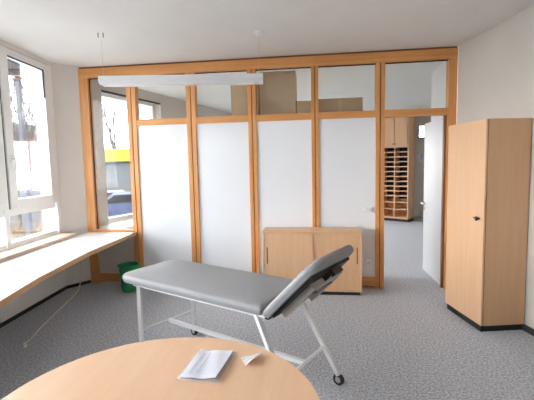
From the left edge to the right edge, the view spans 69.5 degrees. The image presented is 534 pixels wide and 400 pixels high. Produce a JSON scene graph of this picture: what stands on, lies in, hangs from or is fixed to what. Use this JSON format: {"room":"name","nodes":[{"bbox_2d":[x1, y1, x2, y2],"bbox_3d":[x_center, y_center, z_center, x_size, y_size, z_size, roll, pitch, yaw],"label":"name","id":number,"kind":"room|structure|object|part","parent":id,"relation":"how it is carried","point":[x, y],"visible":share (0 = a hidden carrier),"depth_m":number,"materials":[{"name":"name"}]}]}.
{"room":"examination room","nodes":[
{"label":"examination room","id":0,"kind":"room"},
{"bbox_2d":[0,39,65,322],"bbox_3d":[-2.889,0.011,1.795,0.240,2.920,6.420,-1,5,2],"label":"wall","id":1,"kind":"structure","parent":0,"point":[56,282],"depth_m":4.69,"materials":[{"name":"white paint"}]},
{"bbox_2d":[0,103,11,250],"bbox_3d":[-2.767,-0.501,3.509,0.172,2.110,0.960,-1,5,2],"label":"window","id":2,"kind":"structure","parent":1,"relation":"in","point":[5,229],"depth_m":3.98,"materials":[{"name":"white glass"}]},
{"bbox_3d":[-2.775,-0.696,3.470,0.085,1.695,0.857,-1,5,2],"label":"sash","id":3,"kind":"part","parent":2,"relation":"part of","materials":[{"name":"white"}]},
{"bbox_2d":[7,58,20,75],"bbox_3d":[-3.111,-1.468,3.114,0.180,0.200,3.100,-1,5,2],"label":"box","id":4,"kind":"object","parent":1,"relation":"attached to","point":[13,67],"visible":0.31,"depth_m":4.55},
{"bbox_2d":[0,45,61,246],"bbox_3d":[-2.743,-0.587,4.465,0.172,2.110,0.960,-1,5,2],"label":"window","id":5,"kind":"structure","parent":1,"relation":"in","point":[51,200],"depth_m":4.61,"materials":[{"name":"white plastic"}]},
{"bbox_3d":[-2.687,-0.395,4.094,0.048,0.170,0.024,-1,5,2],"label":"handle","id":6,"kind":"part","parent":5,"relation":"part of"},
{"bbox_2d":[0,233,76,262],"bbox_3d":[-2.652,0.740,1.935,0.200,0.072,6.180,-1,5,2],"label":"sill","id":7,"kind":"structure","parent":1,"relation":"attached to","point":[21,250],"depth_m":4.22,"materials":[{"name":"white"}]},
{"bbox_2d":[0,280,90,327],"bbox_3d":[-2.724,1.422,2.146,0.198,0.040,6.472,-1,5,3],"label":"baseboard","id":8,"kind":"structure","parent":1,"relation":"attached to","point":[35,305],"depth_m":4.51,"materials":[{"name":"plastic"}]},
{"bbox_2d":[0,232,135,307],"bbox_3d":[-2.244,0.764,3.359,1.136,0.315,3.901,-1,5,-3],"label":"desk","id":9,"kind":"object","parent":1,"relation":"attached to","point":[19,274],"visible":0.98,"depth_m":3.67,"materials":[{"name":"white laminate"}]},
{"bbox_2d":[51,63,90,285],"bbox_3d":[-2.696,-0.294,5.169,0.417,2.920,0.377,-1,5,7],"label":"wall","id":10,"kind":"structure","parent":0,"point":[65,78],"depth_m":5.08,"materials":[{"name":"paint"}]},
{"bbox_2d":[91,79,231,225],"bbox_3d":[-1.521,-0.624,8.578,0.213,2.920,6.992,1,5,22],"label":"wall","id":11,"kind":"structure","parent":0,"point":[169,107],"depth_m":5.93,"materials":[{"name":"paint"}]},
{"bbox_2d":[100,220,132,227],"bbox_3d":[-2.004,0.351,6.462,0.484,0.055,2.392,1,5,22],"label":"sill","id":12,"kind":"structure","parent":11,"relation":"attached to","point":[125,224],"depth_m":5.84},
{"bbox_2d":[101,90,159,221],"bbox_3d":[-2.303,-0.711,6.560,0.174,2.045,1.471,1,5,22],"label":"window","id":13,"kind":"structure","parent":11,"relation":"in","point":[106,94],"depth_m":6.42,"materials":[{"name":"white plastic"}]},
{"bbox_3d":[-2.250,-1.715,6.461,0.029,0.030,1.433,1,5,22],"label":"blind rail","id":14,"kind":"part","parent":13,"relation":"part of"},
{"bbox_2d":[0,217,533,399],"bbox_3d":[1.003,1.166,5.041,8.500,0.120,14.000,-1,5,7],"label":"floor","id":15,"kind":"structure","parent":0,"point":[400,340],"depth_m":3.57,"materials":[{"name":"carpet"}]},
{"bbox_2d":[23,260,81,347],"bbox_3d":[-2.308,0.949,4.218,0.068,0.604,1.727,-2,5,-9],"label":"power cord","id":16,"kind":"object","parent":15,"relation":"on","point":[24,343],"visible":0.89,"depth_m":4.15,"materials":[{"name":"grey plastic"}]},
{"bbox_2d":[117,261,139,292],"bbox_3d":[-1.775,0.997,4.971,0.276,0.345,0.276,-1,5,7],"label":"waste bin","id":17,"kind":"object","parent":15,"relation":"on","point":[124,267],"visible":0.73,"depth_m":4.88,"materials":[{"name":"green plastic"}]},
{"bbox_2d":[1,337,319,399],"bbox_3d":[-0.386,1.094,1.338,1.176,0.740,1.176,-1,5,7],"label":"round table","id":18,"kind":"object","parent":15,"relation":"on","point":[151,369],"visible":1,"depth_m":1.52,"materials":[{"name":"brown wood"}]},
{"bbox_2d":[179,350,232,378],"bbox_3d":[-0.248,0.685,1.614,0.174,0.017,0.257,0,5,11],"label":"leaflet","id":19,"kind":"object","parent":18,"relation":"on","point":[206,364],"visible":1,"depth_m":1.60,"materials":[{"name":"white paper"}]},
{"bbox_2d":[241,353,261,364],"bbox_3d":[-0.082,0.677,1.654,0.068,0.016,0.124,2,6,33],"label":"paper","id":20,"kind":"object","parent":18,"relation":"on","point":[246,359],"visible":1,"depth_m":1.65,"materials":[{"name":"white paper"}]},
{"bbox_2d":[122,245,353,385],"bbox_3d":[-0.313,0.804,2.945,1.861,1.029,0.679,2,6,34],"label":"examination table","id":21,"kind":"object","parent":15,"relation":"on","point":[258,295],"visible":0.93,"depth_m":2.74,"materials":[{"name":"grey leather"}]},
{"bbox_3d":[-1.042,0.967,3.168,0.030,0.555,0.030,-1,5,7],"label":"leg","id":22,"kind":"part","parent":21,"relation":"part of","materials":[{"name":"white metal"}]},
{"bbox_3d":[-0.696,0.922,3.591,0.042,0.556,0.030,-1,5,7],"label":"leg","id":23,"kind":"part","parent":21,"relation":"part of","materials":[{"name":"white metal"}]},
{"bbox_3d":[-0.407,0.688,3.022,1.324,0.028,0.548,2,6,34],"label":"frame","id":24,"kind":"part","parent":21,"relation":"part of","materials":[{"name":"white metal"}]},
{"bbox_3d":[0.052,1.014,2.378,0.030,0.571,0.374,-6,7,-42],"label":"leg","id":25,"kind":"part","parent":21,"relation":"part of","materials":[{"name":"white metal"}]},
{"bbox_3d":[0.366,0.967,2.829,0.376,0.571,0.030,3,6,37],"label":"leg","id":26,"kind":"part","parent":21,"relation":"part of","materials":[{"name":"white metal"}]},
{"bbox_2d":[262,227,361,294],"bbox_3d":[0.556,0.746,4.767,1.186,0.783,0.301,-1,5,7],"label":"base cabinet","id":27,"kind":"object","parent":15,"relation":"on","point":[287,251],"visible":0.79,"depth_m":4.63,"materials":[{"name":"brown wood"}]},
{"bbox_3d":[0.262,0.744,4.672,0.580,0.689,0.016,-1,5,7],"label":"sliding door","id":28,"kind":"part","parent":27,"relation":"part of","materials":[{"name":"brown wood"}]},
{"bbox_3d":[0.820,0.737,4.619,0.580,0.689,0.016,-1,5,7],"label":"sliding door","id":29,"kind":"part","parent":27,"relation":"part of","materials":[{"name":"brown wood"}]},
{"bbox_2d":[384,117,415,221],"bbox_3d":[3.470,-0.890,10.504,0.943,2.900,0.495,3,7,41],"label":"tall cabinet","id":30,"kind":"object","parent":15,"relation":"on","point":[399,181],"visible":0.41,"depth_m":10.34,"materials":[{"name":"brown wood"}]},
{"bbox_3d":[3.243,-1.871,10.300,0.334,0.840,0.020,3,7,41],"label":"cabinet door","id":31,"kind":"part","parent":30,"relation":"part of","materials":[{"name":"brown wood"}]},
{"bbox_3d":[3.506,-1.856,10.070,0.334,0.840,0.020,3,7,41],"label":"cabinet door","id":32,"kind":"part","parent":30,"relation":"part of","materials":[{"name":"brown wood"}]},
{"bbox_2d":[445,118,531,331],"bbox_3d":[2.108,0.222,3.773,0.455,1.940,0.625,-2,5,-4],"label":"tall cabinet","id":33,"kind":"object","parent":15,"relation":"on","point":[489,159],"visible":1,"depth_m":3.51,"materials":[{"name":"brown wood"}]},
{"bbox_3d":[1.928,0.195,3.759,0.016,1.875,0.621,-2,5,-4],"label":"cupboard door","id":34,"kind":"part","parent":33,"relation":"part of","materials":[{"name":"brown wood"}]},
{"bbox_3d":[-0.557,0.013,5.384,0.780,2.180,0.418,-1,5,7],"label":"cupboard","id":35,"kind":"object","parent":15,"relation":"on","visible":0},
{"bbox_2d":[231,84,259,115],"bbox_3d":[-0.276,-1.352,5.224,0.365,0.556,0.302,-1,5,7],"label":"cardboard box","id":36,"kind":"object","parent":35,"relation":"on","point":[239,96],"visible":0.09,"depth_m":5.08,"materials":[{"name":"brown cardboard"}]},
{"bbox_3d":[0.236,0.005,5.283,0.780,2.180,0.418,-1,5,7],"label":"cupboard","id":37,"kind":"object","parent":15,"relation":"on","visible":0},
{"bbox_2d":[259,70,296,114],"bbox_3d":[0.158,-1.381,5.166,0.470,0.606,0.302,-1,5,7],"label":"cardboard box","id":38,"kind":"object","parent":37,"relation":"on","point":[278,90],"visible":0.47,"depth_m":5.01,"materials":[{"name":"brown cardboard"}]},
{"bbox_2d":[297,101,310,112],"bbox_3d":[0.516,-1.190,5.139,0.225,0.216,0.302,-1,5,7],"label":"cardboard box","id":39,"kind":"object","parent":37,"relation":"on","point":[302,106],"visible":0.35,"depth_m":4.99,"materials":[{"name":"brown cardboard"}]},
{"bbox_3d":[1.030,-0.002,5.183,0.780,2.180,0.418,-1,5,7],"label":"cupboard","id":40,"kind":"object","parent":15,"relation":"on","visible":0},
{"bbox_2d":[319,97,362,111],"bbox_3d":[0.953,-1.202,5.083,0.575,0.231,0.302,-1,5,7],"label":"cardboard box","id":41,"kind":"object","parent":40,"relation":"on","point":[334,104],"visible":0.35,"depth_m":4.93,"materials":[{"name":"brown cardboard"}]},
{"bbox_2d":[0,0,533,115],"bbox_3d":[0.741,-1.875,4.795,8.900,0.150,14.000,-1,5,7],"label":"ceiling","id":42,"kind":"structure","parent":0,"point":[64,32],"depth_m":3.91,"materials":[{"name":"paint"}]},
{"bbox_2d":[97,29,262,86],"bbox_3d":[-0.859,-1.423,3.876,1.648,0.518,0.180,-1,5,-1],"label":"pendant light","id":43,"kind":"object","parent":42,"relation":"hanging from","point":[253,78],"visible":1,"depth_m":3.82,"materials":[{"name":"white metal"}]},
{"bbox_2d":[107,82,253,86],"bbox_3d":[-0.861,-1.169,3.898,1.464,0.007,0.110,-1,5,-1],"label":"diffuser","id":44,"kind":"object","parent":43,"relation":"attached to","point":[110,84],"depth_m":3.86,"materials":[{"name":"white plastic"}]},
{"bbox_2d":[78,46,457,288],"bbox_3d":[-0.101,-0.332,4.977,4.781,2.920,0.104,-1,5,7],"label":"wall","id":45,"kind":"structure","parent":0,"point":[205,190],"depth_m":4.95,"materials":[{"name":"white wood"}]},
{"bbox_3d":[-2.409,-0.237,5.278,0.123,2.775,0.100,-1,5,7],"label":"post","id":46,"kind":"part","parent":45,"relation":"part of","materials":[{"name":"brown wood"}]},
{"bbox_3d":[-2.056,1.064,5.353,0.535,0.115,0.094,-1,5,7],"label":"rail","id":47,"kind":"part","parent":45,"relation":"part of","materials":[{"name":"brown wood"}]},
{"bbox_3d":[-2.062,0.725,5.325,0.535,0.565,0.045,-1,5,7],"label":"panel","id":48,"kind":"part","parent":45,"relation":"part of","materials":[{"name":"paint"}]},
{"bbox_3d":[-1.758,-0.244,5.196,0.120,2.775,0.100,-1,5,7],"label":"post","id":49,"kind":"part","parent":45,"relation":"part of","materials":[{"name":"brown wood"}]},
{"bbox_3d":[-1.353,0.005,5.166,0.687,1.997,0.053,-1,5,7],"label":"panel","id":50,"kind":"part","parent":45,"relation":"part of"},
{"bbox_3d":[-0.957,-0.251,5.094,0.122,2.775,0.100,-1,5,7],"label":"post","id":51,"kind":"part","parent":45,"relation":"part of","materials":[{"name":"brown wood"}]},
{"bbox_3d":[-0.552,-0.002,5.064,0.684,1.997,0.053,-1,5,7],"label":"panel","id":52,"kind":"part","parent":45,"relation":"part of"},
{"bbox_3d":[-0.166,-0.259,4.994,0.104,2.775,0.100,-1,5,7],"label":"post","id":53,"kind":"part","parent":45,"relation":"part of","materials":[{"name":"brown wood"}]},
{"bbox_3d":[0.235,-0.010,4.965,0.693,1.997,0.053,-1,5,7],"label":"panel","id":54,"kind":"part","parent":45,"relation":"part of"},
{"bbox_3d":[0.618,-0.267,4.894,0.090,2.775,0.100,-1,5,7],"label":"post","id":55,"kind":"part","parent":45,"relation":"part of","materials":[{"name":"brown wood"}]},
{"bbox_3d":[1.010,-0.017,4.866,0.690,1.997,0.053,-1,5,7],"label":"panel","id":56,"kind":"part","parent":45,"relation":"part of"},
{"bbox_2d":[364,207,371,211],"bbox_3d":[1.262,0.115,4.800,0.095,0.055,0.040,-1,5,7],"label":"light switch","id":57,"kind":"object","parent":45,"relation":"attached to","point":[366,209],"visible":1,"depth_m":4.78,"materials":[{"name":"white plastic"}]},
{"bbox_2d":[365,260,370,265],"bbox_3d":[1.280,0.794,4.868,0.070,0.070,0.024,-1,5,7],"label":"wall socket","id":58,"kind":"object","parent":45,"relation":"attached to","point":[367,262],"visible":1,"depth_m":4.86,"materials":[{"name":"white plastic"}]},
{"bbox_3d":[1.032,1.034,4.962,0.690,0.115,0.094,-1,5,7],"label":"rail","id":59,"kind":"part","parent":45,"relation":"part of","materials":[{"name":"brown wood"}]},
{"bbox_3d":[1.400,-0.274,4.795,0.107,2.775,0.100,-1,5,7],"label":"post","id":60,"kind":"part","parent":45,"relation":"part of","materials":[{"name":"brown wood"}]},
{"bbox_2d":[421,118,442,283],"bbox_3d":[2.214,0.004,5.156,0.107,2.098,0.782,-1,5,6],"label":"door","id":61,"kind":"structure","parent":45,"relation":"in","point":[434,129],"depth_m":5.14,"materials":[{"name":"metal"}]},
{"bbox_3d":[2.225,-0.282,4.691,0.096,2.775,0.100,-1,5,7],"label":"post","id":62,"kind":"part","parent":45,"relation":"part of","materials":[{"name":"brown wood"}]},
{"bbox_2d":[414,116,430,216],"bbox_3d":[2.484,-0.952,11.315,6.500,2.920,0.150,-1,5,7],"label":"wall","id":63,"kind":"structure","parent":0,"point":[422,120],"depth_m":11.02,"materials":[{"name":"paint"}]},
{"bbox_2d":[416,152,423,162],"bbox_3d":[4.390,-1.200,10.948,0.310,0.310,0.035,-1,5,7],"label":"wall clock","id":64,"kind":"object","parent":63,"relation":"attached to","point":[420,156],"visible":0.77,"depth_m":10.95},
{"bbox_2d":[431,48,458,124],"bbox_3d":[3.727,-0.430,5.183,2.700,2.920,1.273,-1,5,7],"label":"wall","id":65,"kind":"structure","parent":0,"point":[438,93],"depth_m":5.42,"materials":[{"name":"white paint"}]},
{"bbox_2d":[457,4,533,328],"bbox_3d":[2.608,-0.063,1.334,0.196,2.920,6.645,-2,5,-4],"label":"wall","id":66,"kind":"structure","parent":0,"point":[496,65],"depth_m":3.71,"materials":[{"name":"paint"}]},
{"bbox_2d":[521,324,533,335],"bbox_3d":[2.533,1.362,1.470,0.012,0.060,6.618,-2,5,-4],"label":"baseboard","id":67,"kind":"structure","parent":66,"relation":"attached to","point":[524,327],"depth_m":3.51,"materials":[{"name":"carpet"}]},
{"label":"outside","id":68,"kind":"structure","parent":0,"visible":0},
{"bbox_2d":[12,223,43,231],"bbox_3d":[-15.440,1.389,17.252,85.000,0.050,90.000,-1,5,7],"label":"ground","id":69,"kind":"structure","parent":68,"point":[12,223],"depth_m":18.04,"materials":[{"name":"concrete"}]},
{"bbox_2d":[9,78,23,101],"bbox_3d":[-19.951,-5.747,27.961,5.426,12.446,8.777,-4,6,-28],"label":"bare tree","id":70,"kind":"object","parent":69,"relation":"on","point":[11,97],"visible":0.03,"depth_m":28.06,"materials":[{"name":"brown plant"}]},
{"bbox_2d":[9,76,35,168],"bbox_3d":[-10.840,-2.679,16.469,4.189,8.000,5.431,-6,7,-43],"label":"bare tree","id":71,"kind":"object","parent":69,"relation":"on","point":[31,114],"visible":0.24,"depth_m":16.05,"materials":[{"name":"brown plant"}]},
{"bbox_2d":[12,122,38,164],"bbox_3d":[-18.831,-1.989,24.959,8.200,5.450,3.800,-1,5,7],"label":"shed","id":72,"kind":"object","parent":69,"relation":"on","point":[33,157],"visible":0.02,"depth_m":24.65,"materials":[{"name":"white"}]},
{"bbox_2d":[13,110,38,228],"bbox_3d":[-8.126,-0.943,14.124,2.274,4.846,3.841,-4,6,-33],"label":"bare tree","id":73,"kind":"object","parent":69,"relation":"on","point":[16,132],"visible":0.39,"depth_m":13.44,"materials":[{"name":"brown plant"}]},
{"bbox_2d":[10,165,42,222],"bbox_3d":[-14.186,-0.278,19.320,8.000,2.850,0.300,-1,5,7],"label":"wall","id":74,"kind":"structure","parent":69,"relation":"on","point":[34,175],"depth_m":18.80,"materials":[{"name":"white"}]},
{"bbox_2d":[10,217,43,239],"bbox_3d":[-6.964,1.113,10.752,2.446,1.333,2.340,-1,5,7],"label":"bare shrub","id":75,"kind":"object","parent":69,"relation":"on","point":[16,233],"visible":0.13,"depth_m":10.67,"materials":[{"name":"brown plant"}]},
{"bbox_2d":[102,103,122,148],"bbox_3d":[-14.227,-5.941,34.154,4.644,11.494,7.023,-2,5,-13],"label":"bare tree","id":76,"kind":"object","parent":69,"relation":"on","point":[113,144],"visible":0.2,"depth_m":33.46,"materials":[{"name":"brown plant"}]},
{"bbox_2d":[107,189,125,197],"bbox_3d":[-8.239,0.249,19.897,4.250,1.450,1.800,-3,5,-21],"label":"parked car","id":77,"kind":"object","parent":69,"relation":"on","point":[109,192],"visible":0.05,"depth_m":19.31,"materials":[{"name":"silver paint"}]},
{"bbox_2d":[105,149,130,191],"bbox_3d":[-9.531,-1.681,28.321,9.400,3.850,6.500,-1,5,7],"label":"pavilion","id":78,"kind":"object","parent":69,"relation":"on","point":[117,161],"visible":0.12,"depth_m":25.33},
{"bbox_2d":[107,191,131,217],"bbox_3d":[-6.615,0.350,18.386,4.250,1.450,1.800,-3,5,-21],"label":"parked car","id":79,"kind":"object","parent":69,"relation":"on","point":[119,203],"visible":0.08,"depth_m":17.45,"materials":[{"name":"blue paint"}]},
{"bbox_2d":[114,108,144,121],"bbox_3d":[-8.561,-5.784,32.389,7.750,11.257,5.872,-3,5,-15],"label":"bare tree","id":80,"kind":"object","parent":69,"relation":"on","point":[142,115],"visible":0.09,"depth_m":31.61,"materials":[{"name":"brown plant"}]},
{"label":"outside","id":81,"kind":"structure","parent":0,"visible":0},
{"bbox_3d":[3.798,2.598,-1.251,24.200,0.030,30.000,-1,5,7],"label":"paving","id":82,"kind":"object","parent":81,"visible":0},
{"bbox_2d":[14,76,32,235],"bbox_3d":[-3.006,0.326,4.870,0.050,3.690,0.060,-1,5,2],"label":"post","id":83,"kind":"object","parent":82,"relation":"on","point":[18,80],"visible":0.64,"depth_m":4.76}
]}

